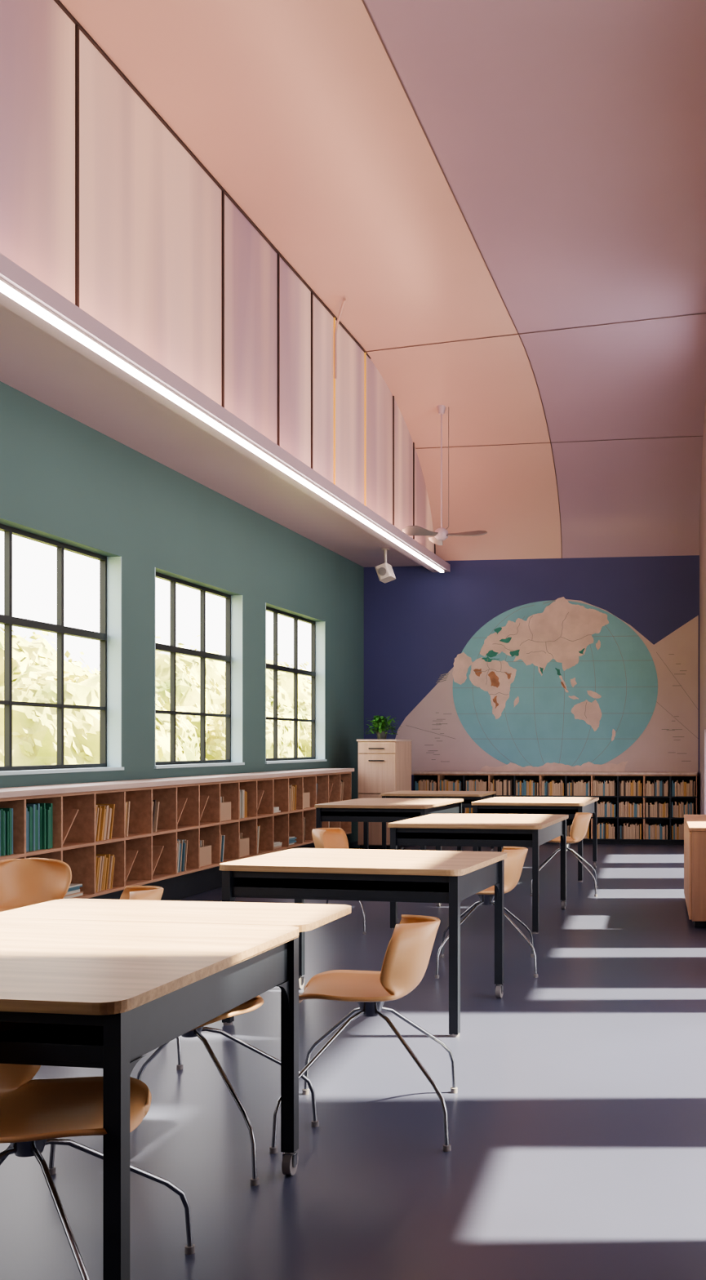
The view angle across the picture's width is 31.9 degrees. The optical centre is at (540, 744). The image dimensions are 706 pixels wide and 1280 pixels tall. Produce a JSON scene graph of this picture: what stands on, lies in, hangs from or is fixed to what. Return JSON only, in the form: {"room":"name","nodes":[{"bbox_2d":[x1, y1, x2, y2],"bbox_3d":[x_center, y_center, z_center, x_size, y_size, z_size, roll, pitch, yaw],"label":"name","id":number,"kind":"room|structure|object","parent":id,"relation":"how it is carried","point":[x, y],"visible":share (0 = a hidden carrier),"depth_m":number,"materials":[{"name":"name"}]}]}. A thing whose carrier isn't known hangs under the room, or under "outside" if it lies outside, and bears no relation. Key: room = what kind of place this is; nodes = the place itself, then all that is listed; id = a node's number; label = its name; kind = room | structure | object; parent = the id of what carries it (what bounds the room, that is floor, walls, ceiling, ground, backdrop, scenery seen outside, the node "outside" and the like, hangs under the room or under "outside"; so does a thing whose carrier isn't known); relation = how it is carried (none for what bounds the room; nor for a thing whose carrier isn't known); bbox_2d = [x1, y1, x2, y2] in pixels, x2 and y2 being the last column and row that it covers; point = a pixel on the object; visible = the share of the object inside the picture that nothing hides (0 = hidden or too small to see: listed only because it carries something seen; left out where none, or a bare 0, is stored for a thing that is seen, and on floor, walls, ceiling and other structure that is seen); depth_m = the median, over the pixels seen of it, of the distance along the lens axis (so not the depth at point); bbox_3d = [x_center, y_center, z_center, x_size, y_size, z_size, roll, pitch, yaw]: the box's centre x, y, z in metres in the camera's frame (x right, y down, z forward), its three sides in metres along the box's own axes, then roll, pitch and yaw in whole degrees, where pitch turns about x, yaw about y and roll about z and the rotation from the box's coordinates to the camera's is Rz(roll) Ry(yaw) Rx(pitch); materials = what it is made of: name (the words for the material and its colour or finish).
{"room":"classroom","nodes":[
{"label":"classroom","id":0,"kind":"room"},
{"bbox_2d":[0,381,364,843],"bbox_3d":[-3.823,-1.555,7.773,0.175,5.750,18.730,0,0,8],"label":"wall","id":1,"kind":"structure","parent":0,"point":[64,480],"depth_m":10.59,"materials":[{"name":"teal paint"}]},
{"bbox_2d":[0,523,124,775],"bbox_3d":[-3.656,-0.665,8.885,0.195,1.750,2.100,0,0,8],"label":"window","id":2,"kind":"structure","parent":1,"relation":"in","point":[109,636],"depth_m":9.38,"materials":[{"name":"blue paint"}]},
{"bbox_2d":[154,567,244,768],"bbox_3d":[-3.290,-0.665,11.495,0.195,1.750,2.010,0,0,8],"label":"window","id":3,"kind":"structure","parent":1,"relation":"in","point":[233,658],"depth_m":11.84,"materials":[{"name":"blue paint"}]},
{"bbox_2d":[0,253,450,572],"bbox_3d":[-3.137,-3.395,7.676,1.250,2.030,18.530,0,0,8],"label":"ceiling soffit","id":4,"kind":"structure","parent":1,"relation":"attached to","point":[38,360],"depth_m":9.22,"materials":[{"name":"white paint"}]},
{"bbox_2d":[0,277,444,572],"bbox_3d":[-2.438,-2.359,8.573,0.055,0.042,15.900,0,0,8],"label":"led light","id":5,"kind":"object","parent":4,"relation":"attached to","point":[7,289],"visible":1,"depth_m":8.17,"materials":[{"name":"white plastic"}]},
{"bbox_2d":[374,547,395,582],"bbox_3d":[-1.952,-2.259,15.210,0.212,0.422,0.300,0,0,8],"label":"ceiling spotlight","id":6,"kind":"object","parent":4,"relation":"hanging from","point":[385,573],"depth_m":15.09,"materials":[{"name":"white plastic"}]},
{"bbox_2d":[265,602,326,764],"bbox_3d":[-2.918,-0.665,14.139,0.195,1.750,2.070,0,0,8],"label":"window","id":7,"kind":"structure","parent":1,"relation":"in","point":[317,673],"depth_m":14.80,"materials":[{"name":"blue paint"}]},
{"bbox_2d":[0,0,435,554],"bbox_3d":[-2.742,-3.406,7.611,0.050,1.846,18.310,0,0,8],"label":"panels","id":8,"kind":"object","parent":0,"point":[102,202],"depth_m":8.51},
{"bbox_2d":[0,840,705,1279],"bbox_3d":[-0.934,1.380,7.367,6.300,0.120,18.730,0,0,8],"label":"floor","id":9,"kind":"structure","parent":0,"point":[576,1115],"depth_m":4.24,"materials":[{"name":"grey concrete"}]},
{"bbox_2d":[0,857,71,911],"bbox_3d":[-2.699,0.967,6.346,0.680,0.706,0.585,0,0,-27],"label":"shell chair","id":10,"kind":"object","parent":9,"relation":"on","point":[27,882],"visible":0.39,"depth_m":6.52,"materials":[{"name":"orange plastic"}]},
{"bbox_2d":[0,1022,195,1279],"bbox_3d":[-1.190,0.967,2.812,0.585,0.706,0.680,0,0,0],"label":"shell chair","id":11,"kind":"object","parent":9,"relation":"on","point":[34,1113],"visible":0.7,"depth_m":2.88,"materials":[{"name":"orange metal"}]},
{"bbox_2d":[31,885,182,1079],"bbox_3d":[-1.848,0.967,5.112,0.585,0.706,0.680,0,0,-22],"label":"shell chair","id":12,"kind":"object","parent":9,"relation":"on","point":[130,892],"visible":0.14,"depth_m":5.08,"materials":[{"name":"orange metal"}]},
{"bbox_2d":[0,898,351,1279],"bbox_3d":[-1.444,0.942,3.545,1.340,0.757,1.640,0,0,9],"label":"student desk","id":13,"kind":"object","parent":9,"relation":"on","point":[106,984],"visible":1,"depth_m":3.15,"materials":[{"name":"brown wood"}]},
{"bbox_2d":[0,768,354,900],"bbox_3d":[-3.388,0.807,8.757,0.408,1.025,12.640,0,0,8],"label":"bookcase","id":14,"kind":"object","parent":9,"relation":"on","point":[79,849],"visible":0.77,"depth_m":10.08,"materials":[{"name":"brown wood"}]},
{"bbox_2d":[0,780,343,898],"bbox_3d":[-3.400,0.740,8.708,0.298,0.687,12.359,0,0,8],"label":"books","id":15,"kind":"object","parent":14,"relation":"in","point":[39,816],"visible":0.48,"depth_m":9.01,"materials":[{"name":"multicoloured paper"}]},
{"bbox_2d":[48,995,319,1186],"bbox_3d":[-1.142,0.967,3.947,0.680,0.706,0.585,0,0,8],"label":"shell chair","id":16,"kind":"object","parent":9,"relation":"on","point":[257,1002],"visible":0.17,"depth_m":3.87,"materials":[{"name":"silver metal"}]},
{"bbox_2d":[311,827,398,934],"bbox_3d":[-1.421,0.967,8.784,0.585,0.706,0.680,0,0,13],"label":"shell chair","id":17,"kind":"object","parent":9,"relation":"on","point":[323,837],"visible":0.3,"depth_m":8.93,"materials":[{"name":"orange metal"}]},
{"bbox_2d":[219,848,506,1037],"bbox_3d":[-0.844,0.942,5.996,1.200,0.757,0.940,0,0,12],"label":"student desk","id":18,"kind":"object","parent":9,"relation":"on","point":[300,874],"visible":0.91,"depth_m":5.68,"materials":[{"name":"brown wood"}]},
{"bbox_2d":[269,914,457,1153],"bbox_3d":[-0.595,0.967,4.246,0.586,0.706,0.680,0,0,-2],"label":"shell chair","id":19,"kind":"object","parent":9,"relation":"on","point":[409,949],"visible":0.98,"depth_m":4.14,"materials":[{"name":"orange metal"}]},
{"bbox_2d":[356,739,412,849],"bbox_3d":[-1.986,0.627,15.438,0.514,1.385,0.838,0,0,8],"label":"storage cabinet","id":20,"kind":"object","parent":9,"relation":"on","point":[384,766],"visible":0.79,"depth_m":15.06,"materials":[{"name":"brown wood"}]},
{"bbox_2d":[365,715,399,739],"bbox_3d":[-2.016,-0.217,15.378,0.512,0.303,0.505,0,0,8],"label":"potted plant","id":21,"kind":"object","parent":20,"relation":"on","point":[379,722],"visible":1,"depth_m":15.32,"materials":[{"name":"green plant"}]},
{"bbox_2d":[314,797,463,850],"bbox_3d":[-1.455,0.942,11.919,1.100,0.757,1.500,0,0,10],"label":"student desk","id":22,"kind":"object","parent":9,"relation":"on","point":[366,810],"visible":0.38,"depth_m":11.45,"materials":[{"name":"brown wood"}]},
{"bbox_2d":[380,791,496,851],"bbox_3d":[-1.185,0.942,14.203,1.200,0.757,0.940,0,0,8],"label":"student desk","id":23,"kind":"object","parent":9,"relation":"on","point":[468,797],"visible":0.48,"depth_m":13.84,"materials":[{"name":"brown wood"}]},
{"bbox_2d":[387,813,568,933],"bbox_3d":[-0.431,0.942,9.149,1.120,0.757,1.350,0,0,10],"label":"student desk","id":24,"kind":"object","parent":9,"relation":"on","point":[437,829],"visible":0.79,"depth_m":8.63,"materials":[{"name":"brown wood"}]},
{"bbox_2d":[435,846,537,978],"bbox_3d":[-0.316,0.967,7.165,0.586,0.706,0.680,0,0,-2],"label":"shell chair","id":25,"kind":"object","parent":9,"relation":"on","point":[516,855],"visible":0.69,"depth_m":7.04,"materials":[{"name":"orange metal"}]},
{"bbox_2d":[471,796,599,881],"bbox_3d":[-0.025,0.942,12.323,1.120,0.757,1.350,0,0,9],"label":"student desk","id":26,"kind":"object","parent":9,"relation":"on","point":[570,806],"visible":0.59,"depth_m":11.99,"materials":[{"name":"brown wood"}]},
{"bbox_2d":[411,771,697,844],"bbox_3d":[0.183,0.845,16.265,3.835,0.950,0.365,0,0,8],"label":"bookcase","id":27,"kind":"object","parent":9,"relation":"on","point":[489,776],"visible":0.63,"depth_m":16.19,"materials":[{"name":"brown wood"}]},
{"bbox_2d":[415,778,695,839],"bbox_3d":[0.185,0.862,16.266,3.766,0.780,0.303,0,0,8],"label":"books","id":28,"kind":"object","parent":27,"relation":"in","point":[607,830],"visible":0.47,"depth_m":16.03,"materials":[{"name":"brown paper"}]},
{"bbox_2d":[529,812,597,897],"bbox_3d":[0.219,0.967,10.826,0.585,0.706,0.680,0,0,3],"label":"shell chair","id":29,"kind":"object","parent":9,"relation":"on","point":[580,823],"visible":0.67,"depth_m":10.67,"materials":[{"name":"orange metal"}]},
{"bbox_2d":[684,814,705,928],"bbox_3d":[1.308,0.958,9.458,0.330,0.725,1.624,0,0,5],"label":"base cabinet","id":30,"kind":"object","parent":9,"relation":"on","point":[695,825],"visible":1,"depth_m":8.67,"materials":[{"name":"orange wood"}]},
{"bbox_2d":[59,0,705,560],"bbox_3d":[-0.884,-3.525,7.360,6.400,2.010,18.930,0,0,8],"label":"ceiling","id":31,"kind":"structure","parent":0,"point":[568,137],"depth_m":9.69,"materials":[{"name":"pink paint"}]},
{"bbox_2d":[334,298,346,378],"bbox_3d":[-1.976,-3.996,11.921,0.030,0.632,0.521,0,0,-19],"label":"conduit","id":32,"kind":"object","parent":31,"relation":"attached to","point":[344,300],"visible":1,"depth_m":12.14,"materials":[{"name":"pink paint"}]},
{"bbox_2d":[402,404,487,545],"bbox_3d":[-1.103,-3.308,14.734,0.975,1.635,1.022,0,0,8],"label":"ceiling fan","id":33,"kind":"object","parent":31,"relation":"hanging from","point":[437,537],"depth_m":14.66,"materials":[{"name":"white metal"}]},
{"bbox_2d":[361,0,705,558],"bbox_3d":[-0.809,-3.421,7.249,3.900,1.810,18.531,0,0,8],"label":"trim","id":34,"kind":"structure","parent":31,"relation":"attached to","point":[363,2],"depth_m":12.35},
{"bbox_2d":[364,555,699,814],"bbox_3d":[0.009,-1.555,16.590,5.600,5.750,0.200,0,0,8],"label":"wall","id":35,"kind":"structure","parent":0,"point":[416,623],"depth_m":16.64,"materials":[{"name":"paint"}]},
{"bbox_2d":[395,596,698,776],"bbox_3d":[-0.023,-0.705,16.488,4.326,2.609,0.007,0,0,8],"label":"mural","id":36,"kind":"object","parent":35,"relation":"attached to","point":[561,684],"visible":0.99,"depth_m":16.45,"materials":[{"name":"multicoloured"}]},
{"bbox_2d":[699,396,705,814],"bbox_3d":[1.329,-1.555,7.042,0.120,5.750,18.730,0,0,5],"label":"wall","id":37,"kind":"structure","parent":0,"point":[703,490],"depth_m":14.99,"materials":[{"name":"paint"}]},
{"label":"outside","id":38,"kind":"structure","parent":0,"visible":0},
{"bbox_3d":[-28.406,1.645,31.762,54.900,0.150,105.000,0,0,8],"label":"lawn","id":39,"kind":"structure","parent":38,"visible":0},
{"bbox_2d":[0,623,311,766],"bbox_3d":[-12.908,-0.735,34.505,13.186,6.377,92.679,0,0,8],"label":"trees","id":40,"kind":"object","parent":39,"relation":"on","point":[34,662],"visible":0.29,"depth_m":28.88,"materials":[{"name":"green plant"}]}
]}

